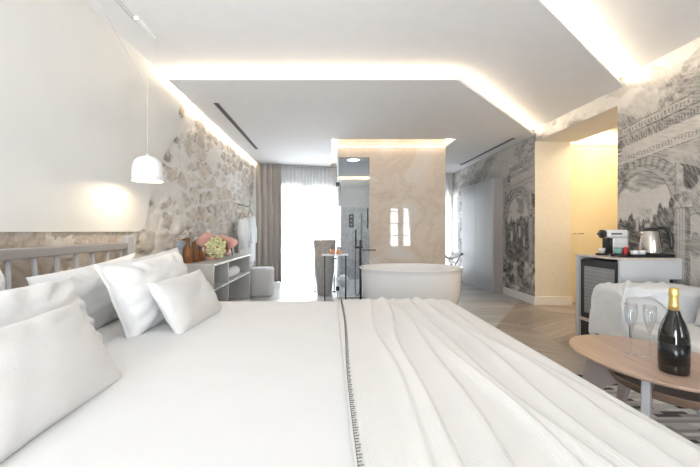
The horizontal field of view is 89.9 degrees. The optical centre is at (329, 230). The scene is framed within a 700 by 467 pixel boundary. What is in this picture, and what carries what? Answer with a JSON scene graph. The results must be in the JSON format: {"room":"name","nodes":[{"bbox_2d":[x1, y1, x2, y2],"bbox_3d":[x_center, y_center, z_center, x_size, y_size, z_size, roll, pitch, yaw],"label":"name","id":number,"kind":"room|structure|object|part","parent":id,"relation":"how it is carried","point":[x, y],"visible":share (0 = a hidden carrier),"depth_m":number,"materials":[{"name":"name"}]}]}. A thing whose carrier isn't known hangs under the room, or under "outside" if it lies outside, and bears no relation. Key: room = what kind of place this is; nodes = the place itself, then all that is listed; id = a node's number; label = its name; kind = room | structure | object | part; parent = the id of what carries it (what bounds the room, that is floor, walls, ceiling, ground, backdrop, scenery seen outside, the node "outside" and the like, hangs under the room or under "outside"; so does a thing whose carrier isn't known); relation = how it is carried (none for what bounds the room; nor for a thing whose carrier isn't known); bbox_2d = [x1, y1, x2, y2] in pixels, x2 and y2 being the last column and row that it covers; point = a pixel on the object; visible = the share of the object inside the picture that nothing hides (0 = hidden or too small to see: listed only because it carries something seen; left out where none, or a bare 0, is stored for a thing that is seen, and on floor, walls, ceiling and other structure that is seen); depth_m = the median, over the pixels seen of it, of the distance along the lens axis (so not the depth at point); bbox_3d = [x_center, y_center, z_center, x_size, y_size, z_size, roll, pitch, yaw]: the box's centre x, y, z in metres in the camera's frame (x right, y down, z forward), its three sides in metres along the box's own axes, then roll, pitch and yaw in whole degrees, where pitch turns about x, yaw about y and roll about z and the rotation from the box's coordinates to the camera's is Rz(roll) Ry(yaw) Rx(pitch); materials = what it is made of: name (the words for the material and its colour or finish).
{"room":"hotel room","nodes":[
{"label":"hotel room","id":0,"kind":"room"},
{"bbox_2d":[0,232,131,288],"bbox_3d":[-1.659,0.552,0.840,0.062,1.095,4.080,0,0,0],"label":"wall","id":1,"kind":"structure","parent":0,"point":[21,269],"depth_m":1.99,"materials":[{"name":"beige stone"}]},
{"bbox_2d":[0,0,253,271],"bbox_3d":[-1.651,-0.250,3.175,0.078,2.700,8.749,0,0,0],"label":"wall","id":2,"kind":"structure","parent":0,"point":[73,100],"depth_m":2.43,"materials":[{"name":"white paint"}]},
{"bbox_2d":[168,77,534,172],"bbox_3d":[0.755,-1.442,5.995,4.581,0.025,5.370,0,0,0],"label":"ceiling","id":3,"kind":"structure","parent":0,"point":[289,120],"depth_m":4.26,"materials":[{"name":"paint"}]},
{"bbox_2d":[213,103,257,148],"bbox_3d":[-1.273,-1.427,5.005,0.062,0.004,2.200,0,0,0],"label":"ceiling vent","id":4,"kind":"object","parent":3,"relation":"in","point":[217,105],"visible":1,"depth_m":4.64,"materials":[{"name":"black metal"}]},
{"bbox_2d":[255,163,335,167],"bbox_3d":[-0.639,-1.421,7.622,1.940,0.014,0.020,0,0,-14],"label":"rail","id":5,"kind":"object","parent":3,"relation":"attached to","point":[255,163],"visible":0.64,"depth_m":7.59,"materials":[{"name":"grey metal"}]},
{"bbox_2d":[256,164,281,281],"bbox_3d":[-1.295,-0.162,7.417,0.538,2.493,0.144,0,0,-11],"label":"curtain","id":6,"kind":"object","parent":5,"relation":"hanging from","point":[268,177],"visible":0.91,"depth_m":7.41,"materials":[{"name":"beige fabric"}]},
{"bbox_2d":[282,166,340,280],"bbox_3d":[-0.441,-0.164,7.714,1.431,2.488,0.049,0,0,-14],"label":"sheer curtain","id":7,"kind":"object","parent":5,"relation":"hanging from","point":[308,193],"visible":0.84,"depth_m":7.68,"materials":[{"name":"white fabric"}]},
{"bbox_2d":[446,173,448,264],"bbox_3d":[2.492,-0.164,8.454,0.881,2.488,0.048,0,0,-14],"label":"sheer curtain","id":8,"kind":"object","parent":3,"relation":"hanging from","point":[447,174],"visible":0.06,"depth_m":8.55,"materials":[{"name":"white fabric"}]},
{"bbox_2d":[460,138,514,164],"bbox_3d":[2.825,-1.427,6.480,0.062,0.004,2.210,0,0,0],"label":"ceiling vent","id":9,"kind":"object","parent":3,"relation":"in","point":[511,138],"visible":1,"depth_m":6.20,"materials":[{"name":"black metal"}]},
{"bbox_2d":[252,160,452,266],"bbox_3d":[0.582,-0.250,8.197,5.050,2.700,0.250,0,0,-14],"label":"wall","id":10,"kind":"structure","parent":0,"point":[253,161],"depth_m":8.69,"materials":[{"name":"paint"}]},
{"bbox_2d":[336,159,368,176],"bbox_3d":[1.012,-1.241,6.945,1.775,0.048,2.150,0,0,0],"label":"ceiling","id":11,"kind":"structure","parent":0,"point":[346,168],"depth_m":6.82,"materials":[{"name":"white paint"}]},
{"bbox_2d":[338,177,368,178],"bbox_3d":[0.710,-1.195,7.885,1.100,0.024,0.024,0,0,0],"label":"recessed light","id":12,"kind":"object","parent":11,"relation":"in","point":[338,177],"visible":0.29,"depth_m":7.87,"materials":[{"name":"beige"}]},
{"bbox_2d":[84,0,622,163],"bbox_3d":[0.705,-1.519,4.276,4.682,0.018,8.809,0,0,0],"label":"ceiling","id":13,"kind":"structure","parent":0,"point":[519,55],"depth_m":2.83,"materials":[{"name":"paint"}]},
{"bbox_2d":[98,0,163,182],"bbox_3d":[-1.417,-0.940,2.210,0.229,1.140,1.006,0,0,8],"label":"pendant lamp","id":14,"kind":"object","parent":13,"relation":"hanging from","point":[144,169],"visible":1,"depth_m":2.53,"materials":[{"name":"white plastic"}]},
{"bbox_3d":[-1.355,-0.472,2.600,0.216,0.204,0.216,0,0,0],"label":"lamp shade","id":15,"kind":"part","parent":14,"relation":"part of","materials":[{"name":"white glass"}]},
{"bbox_2d":[341,179,368,206],"bbox_3d":[0.712,-0.873,7.920,1.173,0.685,0.040,0,0,0],"label":"wall","id":16,"kind":"structure","parent":0,"point":[354,192],"depth_m":7.90,"materials":[{"name":"white paint"}]},
{"bbox_2d":[338,207,368,278],"bbox_3d":[0.712,0.285,7.910,1.173,1.630,0.060,0,0,0],"label":"shower tile","id":17,"kind":"structure","parent":16,"relation":"attached to","point":[347,234],"depth_m":7.88,"materials":[{"name":"stone"}]},
{"bbox_2d":[349,214,353,226],"bbox_3d":[0.480,-0.230,7.863,0.110,0.300,0.032,0,0,0],"label":"control panel","id":18,"kind":"object","parent":17,"relation":"attached to","point":[351,216],"visible":1,"depth_m":7.87,"materials":[{"name":"black metal"}]},
{"bbox_2d":[338,139,445,263],"bbox_3d":[1.012,-0.204,5.810,1.775,2.608,0.120,0,0,0],"label":"wall partition","id":19,"kind":"structure","parent":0,"point":[407,177],"depth_m":5.75,"materials":[{"name":"beige stone"}]},
{"bbox_2d":[336,139,368,296],"bbox_3d":[0.370,-0.214,5.758,0.547,2.586,0.069,0,0,2],"label":"shower door","id":20,"kind":"structure","parent":19,"relation":"attached to","point":[337,182],"depth_m":5.74,"materials":[{"name":"clear glass"}]},
{"bbox_3d":[0.620,-0.210,5.742,0.019,0.340,0.054,0,0,0],"label":"handle","id":21,"kind":"part","parent":20,"relation":"part of","materials":[{"name":"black metal"}]},
{"bbox_2d":[249,279,586,373],"bbox_3d":[1.500,1.140,3.900,6.600,0.120,10.400,0,0,0],"label":"floor","id":22,"kind":"structure","parent":0,"point":[548,330],"depth_m":4.67,"materials":[{"name":"beige wood"}]},
{"bbox_2d":[0,236,134,289],"bbox_3d":[-0.341,0.570,1.540,2.421,1.060,2.330,0,0,0],"label":"headboard","id":23,"kind":"object","parent":22,"relation":"on","point":[128,244],"visible":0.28,"depth_m":1.94,"materials":[{"name":"grey wood"}]},
{"bbox_3d":[-1.526,0.111,1.538,0.050,0.054,2.135,0,0,0],"label":"headboard rail","id":24,"kind":"part","parent":23,"relation":"part of","materials":[{"name":"beige paint"}]},
{"bbox_3d":[-1.512,0.570,2.660,0.074,1.060,0.090,0,0,0],"label":"headboard post","id":25,"kind":"part","parent":23,"relation":"part of","materials":[{"name":"grey paint"}]},
{"bbox_2d":[0,301,353,466],"bbox_3d":[-0.258,0.748,1.600,2.324,0.457,2.090,0,0,0],"label":"bed","id":26,"kind":"object","parent":23,"relation":"on","point":[253,383],"visible":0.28,"depth_m":1.07,"materials":[{"name":"white fabric"}]},
{"bbox_2d":[0,268,4,290],"bbox_3d":[-1.333,0.340,1.070,0.196,0.434,0.801,0,0,-1],"label":"pillow","id":27,"kind":"object","parent":26,"relation":"on","point":[2,278],"visible":0.12,"depth_m":1.42,"materials":[{"name":"white fabric"}]},
{"bbox_2d":[0,276,102,343],"bbox_3d":[-1.099,0.368,1.160,0.249,0.334,0.846,0,0,4],"label":"pillow","id":28,"kind":"object","parent":26,"relation":"on","point":[20,304],"visible":0.39,"depth_m":1.29,"materials":[{"name":"white fabric"}]},
{"bbox_2d":[0,302,122,462],"bbox_3d":[-0.836,0.398,0.930,0.219,0.284,0.680,0,0,0],"label":"cushion","id":29,"kind":"object","parent":26,"relation":"on","point":[52,363],"visible":0.99,"depth_m":0.96,"materials":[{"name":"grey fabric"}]},
{"bbox_2d":[26,253,135,329],"bbox_3d":[-1.303,0.358,1.980,0.194,0.419,0.846,0,0,5],"label":"pillow","id":30,"kind":"object","parent":26,"relation":"on","point":[93,291],"visible":0.27,"depth_m":1.84,"materials":[{"name":"white fabric"}]},
{"bbox_2d":[93,247,187,338],"bbox_3d":[-1.027,0.341,2.099,0.270,0.443,0.869,0,0,6],"label":"pillow","id":31,"kind":"object","parent":26,"relation":"on","point":[125,281],"visible":0.64,"depth_m":1.80,"materials":[{"name":"white fabric"}]},
{"bbox_2d":[146,269,221,333],"bbox_3d":[-0.824,0.407,2.070,0.209,0.290,0.605,0,0,5],"label":"cushion","id":32,"kind":"object","parent":26,"relation":"on","point":[185,301],"visible":0.98,"depth_m":1.91,"materials":[{"name":"grey fabric"}]},
{"bbox_2d":[337,296,699,466],"bbox_3d":[0.486,0.703,1.606,0.868,0.436,2.162,0,0,0],"label":"throw blanket","id":33,"kind":"object","parent":26,"relation":"on","point":[431,382],"visible":0.99,"depth_m":1.02,"materials":[{"name":"beige fabric"}]},
{"bbox_2d":[185,253,251,300],"bbox_3d":[-1.405,0.724,4.565,0.380,0.752,1.750,0,0,0],"label":"console","id":34,"kind":"object","parent":22,"relation":"on","point":[216,272],"visible":0.49,"depth_m":4.24,"materials":[{"name":"grey paint"}]},
{"bbox_2d":[175,239,185,255],"bbox_3d":[-1.610,0.217,3.741,0.039,0.260,0.200,0,0,30],"label":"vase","id":35,"kind":"object","parent":34,"relation":"on","point":[180,244],"visible":0.23,"depth_m":3.75,"materials":[{"name":"metal"}]},
{"bbox_2d":[182,238,192,262],"bbox_3d":[-1.545,0.209,3.800,0.114,0.274,0.114,0,0,0],"label":"bottle vase","id":36,"kind":"object","parent":34,"relation":"on","point":[187,252],"visible":0.95,"depth_m":3.76,"materials":[{"name":"brown ceramic"}]},
{"bbox_2d":[192,242,198,261],"bbox_3d":[-1.525,0.234,3.925,0.111,0.225,0.111,0,0,0],"label":"bottle vase","id":37,"kind":"object","parent":34,"relation":"on","point":[195,250],"visible":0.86,"depth_m":3.90,"materials":[{"name":"brown ceramic"}]},
{"bbox_2d":[198,246,204,260],"bbox_3d":[-1.500,0.263,4.040,0.107,0.167,0.107,0,0,0],"label":"bottle vase","id":38,"kind":"object","parent":34,"relation":"on","point":[201,253],"visible":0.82,"depth_m":4.01,"materials":[{"name":"brown ceramic"}]},
{"bbox_2d":[196,232,238,259],"bbox_3d":[-1.350,0.176,4.349,0.498,0.331,0.405,0,0,0],"label":"flower bouquet","id":39,"kind":"object","parent":34,"relation":"on","point":[215,247],"visible":1,"depth_m":4.19,"materials":[{"name":"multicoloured plant"}]},
{"bbox_3d":[-1.403,0.630,3.975,0.343,0.020,0.504,0,0,0],"label":"shelf","id":40,"kind":"part","parent":34,"relation":"part of","materials":[{"name":"grey paint"}]},
{"bbox_2d":[229,266,239,277],"bbox_3d":[-1.330,0.551,4.630,0.132,0.132,0.600,0,0,0],"label":"rolled towel","id":41,"kind":"object","parent":34,"relation":"on","point":[234,270],"visible":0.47,"depth_m":4.65,"materials":[{"name":"white fabric"}]},
{"bbox_3d":[-1.403,0.630,4.804,0.343,0.020,1.106,0,0,0],"label":"shelf","id":42,"kind":"part","parent":34,"relation":"part of","materials":[{"name":"grey paint"}]},
{"bbox_3d":[-1.403,1.040,4.804,0.343,0.020,1.106,0,0,0],"label":"shelf","id":43,"kind":"part","parent":34,"relation":"part of","materials":[{"name":"grey paint"}]},
{"bbox_2d":[250,267,273,296],"bbox_3d":[-1.170,0.864,6.020,0.408,0.472,0.408,0,0,0],"label":"ottoman","id":44,"kind":"object","parent":22,"relation":"on","point":[261,278],"visible":0.91,"depth_m":5.83,"materials":[{"name":"grey fabric"}]},
{"bbox_2d":[314,223,315,291],"bbox_3d":[-0.270,0.479,6.330,0.044,1.242,0.044,0,0,0],"label":"pole","id":45,"kind":"object","parent":22,"relation":"on","point":[314,223],"visible":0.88,"depth_m":6.33,"materials":[{"name":"white metal"}]},
{"bbox_2d":[313,240,335,294],"bbox_3d":[-0.095,0.627,6.100,0.400,0.945,0.400,0,0,0],"label":"basin","id":46,"kind":"object","parent":22,"relation":"on","point":[320,246],"visible":0.97,"depth_m":5.96,"materials":[{"name":"grey stone"}]},
{"bbox_3d":[-0.095,0.297,6.100,0.400,0.284,0.400,0,0,0],"label":"bowl","id":47,"kind":"part","parent":46,"relation":"part of","materials":[{"name":"brown stone"}]},
{"bbox_2d":[322,230,336,291],"bbox_3d":[-0.011,0.514,6.305,0.284,1.172,0.071,0,0,-12],"label":"tap","id":48,"kind":"object","parent":22,"relation":"on","point":[334,230],"visible":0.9,"depth_m":6.32,"materials":[{"name":"white metal"}]},
{"bbox_2d":[322,253,347,300],"bbox_3d":[0.075,0.713,5.000,0.370,0.775,0.280,0,0,0],"label":"side table","id":49,"kind":"object","parent":22,"relation":"on","point":[323,254],"visible":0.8,"depth_m":4.89,"materials":[{"name":"white metal"}]},
{"bbox_3d":[-0.075,0.724,4.900,0.011,0.752,0.011,0,0,-22],"label":"leg","id":50,"kind":"part","parent":49,"relation":"part of","materials":[{"name":"black metal"}]},
{"bbox_3d":[0.225,0.724,5.100,0.011,0.752,0.011,0,0,22],"label":"leg","id":51,"kind":"part","parent":49,"relation":"part of","materials":[{"name":"black metal"}]},
{"bbox_2d":[336,168,336,285],"bbox_3d":[0.130,-0.069,6.805,0.010,2.293,2.110,0,0,0],"label":"screen","id":52,"kind":"object","parent":22,"relation":"on","point":[336,168],"visible":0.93,"depth_m":6.73,"materials":[{"name":"clear glass"}]},
{"bbox_2d":[338,274,348,286],"bbox_3d":[0.270,0.974,6.885,0.210,0.210,0.291,0,0,0],"label":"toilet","id":53,"kind":"object","parent":22,"relation":"on","point":[341,279],"visible":0.88,"depth_m":6.75,"materials":[{"name":"white ceramic"}]},
{"bbox_2d":[354,230,375,298],"bbox_3d":[0.545,0.539,5.438,0.330,1.119,0.095,0,0,0],"label":"faucet","id":54,"kind":"object","parent":22,"relation":"on","point":[360,246],"visible":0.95,"depth_m":5.42,"materials":[{"name":"black metal"}]},
{"bbox_2d":[359,263,463,304],"bbox_3d":[1.175,0.808,5.100,1.500,0.584,1.110,0,0,0],"label":"bathtub","id":55,"kind":"object","parent":22,"relation":"on","point":[424,281],"visible":0.88,"depth_m":4.67,"materials":[{"name":"white ceramic"}]},
{"bbox_2d":[446,252,462,264],"bbox_3d":[2.600,0.790,7.620,0.424,0.632,0.400,0,0,-10],"label":"folding stand","id":56,"kind":"object","parent":22,"relation":"on","point":[453,252],"visible":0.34,"depth_m":7.48,"materials":[{"name":"black metal"}]},
{"bbox_2d":[446,252,460,258],"bbox_3d":[2.600,0.535,7.620,0.427,0.150,0.261,0,0,-10],"label":"folded towel","id":57,"kind":"object","parent":56,"relation":"on","point":[455,255],"visible":0.62,"depth_m":7.58,"materials":[{"name":"white fabric"}]},
{"bbox_2d":[462,178,502,293],"bbox_3d":[2.954,0.085,6.890,0.185,2.030,1.460,0,0,0],"label":"wardrobe","id":58,"kind":"object","parent":22,"relation":"on","point":[482,202],"visible":0.94,"depth_m":6.48,"materials":[{"name":"grey paint"}]},
{"bbox_3d":[2.873,0.080,7.255,0.022,2.016,0.726,0,0,0],"label":"door","id":59,"kind":"part","parent":58,"relation":"part of","materials":[{"name":"grey paint"}]},
{"bbox_3d":[2.873,0.080,6.524,0.022,2.016,0.723,0,0,0],"label":"door","id":60,"kind":"part","parent":58,"relation":"part of","materials":[{"name":"grey paint"}]},
{"bbox_2d":[575,254,681,335],"bbox_3d":[2.779,0.667,3.305,0.538,0.866,0.550,0,0,0],"label":"base cabinet","id":61,"kind":"object","parent":22,"relation":"on","point":[635,270],"visible":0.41,"depth_m":3.03,"materials":[{"name":"beige laminate"}]},
{"bbox_3d":[2.726,0.677,3.557,0.428,0.845,0.044,0,0,0],"label":"panel","id":62,"kind":"part","parent":61,"relation":"part of","materials":[{"name":"grey paint"}]},
{"bbox_2d":[579,316,588,321],"bbox_3d":[2.716,0.873,3.293,0.407,0.025,0.481,0,0,0],"label":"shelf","id":63,"kind":"object","parent":61,"relation":"attached to","point":[583,319],"depth_m":3.48,"materials":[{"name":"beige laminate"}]},
{"bbox_3d":[2.540,0.979,3.293,0.020,0.182,0.475,0,0,0],"label":"drawer","id":64,"kind":"part","parent":61,"relation":"part of","materials":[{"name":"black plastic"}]},
{"bbox_2d":[581,258,617,317],"bbox_3d":[2.713,0.566,3.294,0.393,0.584,0.468,0,0,0],"label":"fridge","id":65,"kind":"object","parent":61,"relation":"on","point":[594,271],"visible":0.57,"depth_m":3.37,"materials":[{"name":"black glass"}]},
{"bbox_3d":[2.524,0.572,3.288,0.008,0.456,0.365,0,0,0],"label":"door glass","id":66,"kind":"part","parent":65,"relation":"part of","materials":[{"name":"black glass"}]},
{"bbox_2d":[595,230,627,254],"bbox_3d":[2.715,0.111,3.386,0.270,0.245,0.117,0,0,0],"label":"coffee machine","id":67,"kind":"object","parent":61,"relation":"on","point":[613,238],"visible":0.95,"depth_m":3.34,"materials":[{"name":"white plastic"}]},
{"bbox_2d":[599,248,605,252],"bbox_3d":[2.635,0.190,3.390,0.054,0.050,0.054,0,0,0],"label":"espresso cup","id":68,"kind":"object","parent":67,"relation":"on","point":[601,250],"visible":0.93,"depth_m":3.37,"materials":[{"name":"white ceramic"}]},
{"bbox_3d":[2.687,0.141,3.390,0.024,0.145,0.100,0,0,0],"label":"panel","id":69,"kind":"part","parent":67,"relation":"part of","materials":[{"name":"black plastic"}]},
{"bbox_2d":[611,253,674,257],"bbox_3d":[2.815,0.220,3.160,0.420,0.026,0.180,0,0,0],"label":"serving tray","id":70,"kind":"object","parent":61,"relation":"on","point":[629,255],"visible":0.86,"depth_m":3.07,"materials":[{"name":"black plastic"}]},
{"bbox_2d":[614,247,622,253],"bbox_3d":[2.640,0.189,3.205,0.062,0.075,0.062,0,0,0],"label":"tumbler","id":71,"kind":"object","parent":70,"relation":"on","point":[617,250],"visible":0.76,"depth_m":3.19,"materials":[{"name":"green glass"}]},
{"bbox_2d":[622,247,627,254],"bbox_3d":[2.700,0.185,3.200,0.044,0.083,0.044,0,0,0],"label":"jar","id":72,"kind":"object","parent":70,"relation":"on","point":[625,249],"visible":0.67,"depth_m":3.19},
{"bbox_2d":[630,250,638,254],"bbox_3d":[2.715,0.201,3.120,0.062,0.052,0.062,0,0,0],"label":"coffee cup","id":73,"kind":"object","parent":70,"relation":"on","point":[632,252],"visible":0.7,"depth_m":3.10,"materials":[{"name":"white ceramic"}]},
{"bbox_2d":[637,250,645,254],"bbox_3d":[2.785,0.201,3.130,0.062,0.052,0.062,0,0,0],"label":"coffee cup","id":74,"kind":"object","parent":70,"relation":"on","point":[641,252],"visible":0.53,"depth_m":3.11,"materials":[{"name":"white ceramic"}]},
{"bbox_2d":[639,227,673,254],"bbox_3d":[2.915,0.094,3.152,0.213,0.266,0.168,0,0,0],"label":"electric kettle","id":75,"kind":"object","parent":70,"relation":"on","point":[650,242],"visible":0.79,"depth_m":3.10,"materials":[{"name":"metal"}]},
{"bbox_3d":[2.890,-0.018,3.155,0.117,0.032,0.116,0,0,0],"label":"lid","id":76,"kind":"part","parent":75,"relation":"part of","materials":[{"name":"black plastic"}]},
{"bbox_3d":[2.974,0.060,3.100,0.103,0.198,0.029,0,0,28],"label":"handle","id":77,"kind":"part","parent":75,"relation":"part of","materials":[{"name":"black plastic"}]},
{"bbox_3d":[2.780,0.677,3.042,0.536,0.845,0.021,0,0,0],"label":"panel","id":78,"kind":"part","parent":61,"relation":"part of","materials":[{"name":"grey paint"}]},
{"bbox_2d":[576,374,699,445],"bbox_3d":[1.613,1.094,1.505,1.265,0.011,2.310,0,0,0],"label":"rug","id":79,"kind":"object","parent":22,"relation":"on","point":[685,422],"visible":0.02,"depth_m":2.06,"materials":[{"name":"grey fabric"}]},
{"bbox_2d":[569,334,699,418],"bbox_3d":[1.733,0.884,1.877,0.686,0.408,0.850,0,0,0],"label":"coffee table","id":80,"kind":"object","parent":79,"relation":"on","point":[607,364],"visible":0.89,"depth_m":1.84,"materials":[{"name":"brown wood"}]},
{"bbox_3d":[1.611,0.895,2.014,0.034,0.385,0.356,0,0,-40],"label":"leg","id":81,"kind":"part","parent":80,"relation":"part of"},
{"bbox_3d":[1.779,0.895,2.049,0.034,0.385,0.361,0,0,18],"label":"leg","id":82,"kind":"part","parent":80,"relation":"part of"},
{"bbox_2d":[624,303,637,355],"bbox_3d":[1.660,0.538,1.930,0.064,0.282,0.064,0,0,0],"label":"champagne flute","id":83,"kind":"object","parent":80,"relation":"on","point":[624,303],"visible":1,"depth_m":1.93,"materials":[{"name":"clear glass"}]},
{"bbox_3d":[1.602,0.895,1.762,0.336,0.385,0.034,0,0,-43],"label":"leg","id":84,"kind":"part","parent":80,"relation":"part of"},
{"bbox_2d":[657,287,690,376],"bbox_3d":[1.655,0.475,1.685,0.115,0.408,0.115,0,0,0],"label":"champagne bottle","id":85,"kind":"object","parent":80,"relation":"on","point":[674,340],"visible":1,"depth_m":1.65,"materials":[{"name":"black glass"}]},
{"bbox_2d":[625,297,699,352],"bbox_3d":[2.635,0.750,1.785,0.770,0.700,2.330,0,0,0],"label":"sofa","id":86,"kind":"object","parent":22,"relation":"on","point":[645,310],"visible":0.18,"depth_m":2.67,"materials":[{"name":"grey fabric"}]},
{"bbox_2d":[588,280,699,337],"bbox_3d":[2.520,0.677,2.805,0.666,0.538,0.408,0,0,0],"label":"knit blanket","id":87,"kind":"object","parent":86,"relation":"on","point":[607,315],"visible":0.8,"depth_m":2.71,"materials":[{"name":"white fabric"}]},
{"bbox_3d":[2.635,0.728,2.808,0.770,0.545,0.285,0,0,0],"label":"arm","id":88,"kind":"part","parent":86,"relation":"part of","materials":[{"name":"grey fabric"}]},
{"bbox_2d":[629,323,699,352],"bbox_3d":[2.520,0.757,2.223,0.540,0.135,0.865,0,0,0],"label":"seat cushion","id":89,"kind":"object","parent":86,"relation":"on","point":[638,330],"depth_m":2.50,"materials":[{"name":"grey fabric"}]},
{"bbox_2d":[695,309,699,326],"bbox_3d":[2.699,0.500,2.330,0.192,0.387,0.440,0,0,6],"label":"cushion","id":90,"kind":"object","parent":86,"relation":"on","point":[697,322],"visible":1,"depth_m":2.51,"materials":[{"name":"grey fabric"}]},
{"bbox_2d":[535,142,569,296],"bbox_3d":[3.316,-0.250,7.105,0.528,2.700,3.790,0,0,0],"label":"wall","id":91,"kind":"structure","parent":0,"point":[552,159],"depth_m":5.21,"materials":[{"name":"beige paint"}]},
{"bbox_2d":[503,287,571,304],"bbox_3d":[3.316,1.038,5.667,0.563,0.125,0.946,0,0,0],"label":"baseboard","id":92,"kind":"structure","parent":91,"relation":"attached to","point":[527,298],"depth_m":5.19,"materials":[{"name":"white paint"}]},
{"bbox_2d":[453,37,699,295],"bbox_3d":[3.050,-0.253,3.780,0.001,2.706,9.960,0,0,0],"label":"wall","id":93,"kind":"structure","parent":0,"point":[658,103],"depth_m":3.42,"materials":[{"name":"paint"}]},
{"bbox_2d":[535,106,617,141],"bbox_3d":[3.356,-1.465,4.380,0.608,0.270,1.660,0,0,0],"label":"ceiling","id":94,"kind":"structure","parent":0,"point":[606,120],"depth_m":4.54,"materials":[{"name":"paint"}]},
{"bbox_2d":[542,0,699,79],"bbox_3d":[0.700,-1.675,3.900,5.000,0.150,10.400,0,0,0],"label":"ceiling","id":95,"kind":"structure","parent":0,"point":[626,36],"depth_m":2.74,"materials":[{"name":"paint"}]},
{"bbox_3d":[4.005,-0.275,4.550,1.590,2.750,2.100,0,0,0],"label":"wall","id":96,"kind":"structure","parent":0,"visible":0},
{"bbox_2d":[570,142,617,301],"bbox_3d":[4.051,-0.130,5.290,0.938,2.420,0.096,0,0,0],"label":"door","id":97,"kind":"structure","parent":96,"relation":"in","point":[593,165],"depth_m":5.30,"materials":[{"name":"paint"}]},
{"bbox_2d":[576,127,617,141],"bbox_3d":[4.145,-1.480,5.332,1.090,0.270,0.014,0,0,0],"label":"ceiling","id":98,"kind":"structure","parent":96,"relation":"attached to","point":[611,135],"depth_m":5.33,"materials":[{"name":"paint"}]},
{"bbox_3d":[-1.515,-0.308,6.000,0.052,0.181,0.395,0,0,0],"label":"clothes hanger","id":99,"kind":"object","parent":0,"visible":0},
{"bbox_2d":[238,218,249,252],"bbox_3d":[-1.475,0.200,5.998,0.117,0.861,0.510,0,0,0],"label":"bathrobe","id":100,"kind":"object","parent":99,"relation":"hanging from","point":[243,226],"visible":0.77,"depth_m":5.81,"materials":[{"name":"white fabric"}]},
{"bbox_3d":[-1.515,-0.368,6.600,0.052,0.181,0.395,0,0,0],"label":"clothes hanger","id":101,"kind":"object","parent":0,"visible":0},
{"bbox_2d":[247,216,256,261],"bbox_3d":[-1.475,0.140,6.601,0.117,0.861,0.509,0,0,0],"label":"bathrobe","id":102,"kind":"object","parent":101,"relation":"hanging from","point":[251,220],"visible":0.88,"depth_m":6.48,"materials":[{"name":"white fabric"}]}
]}

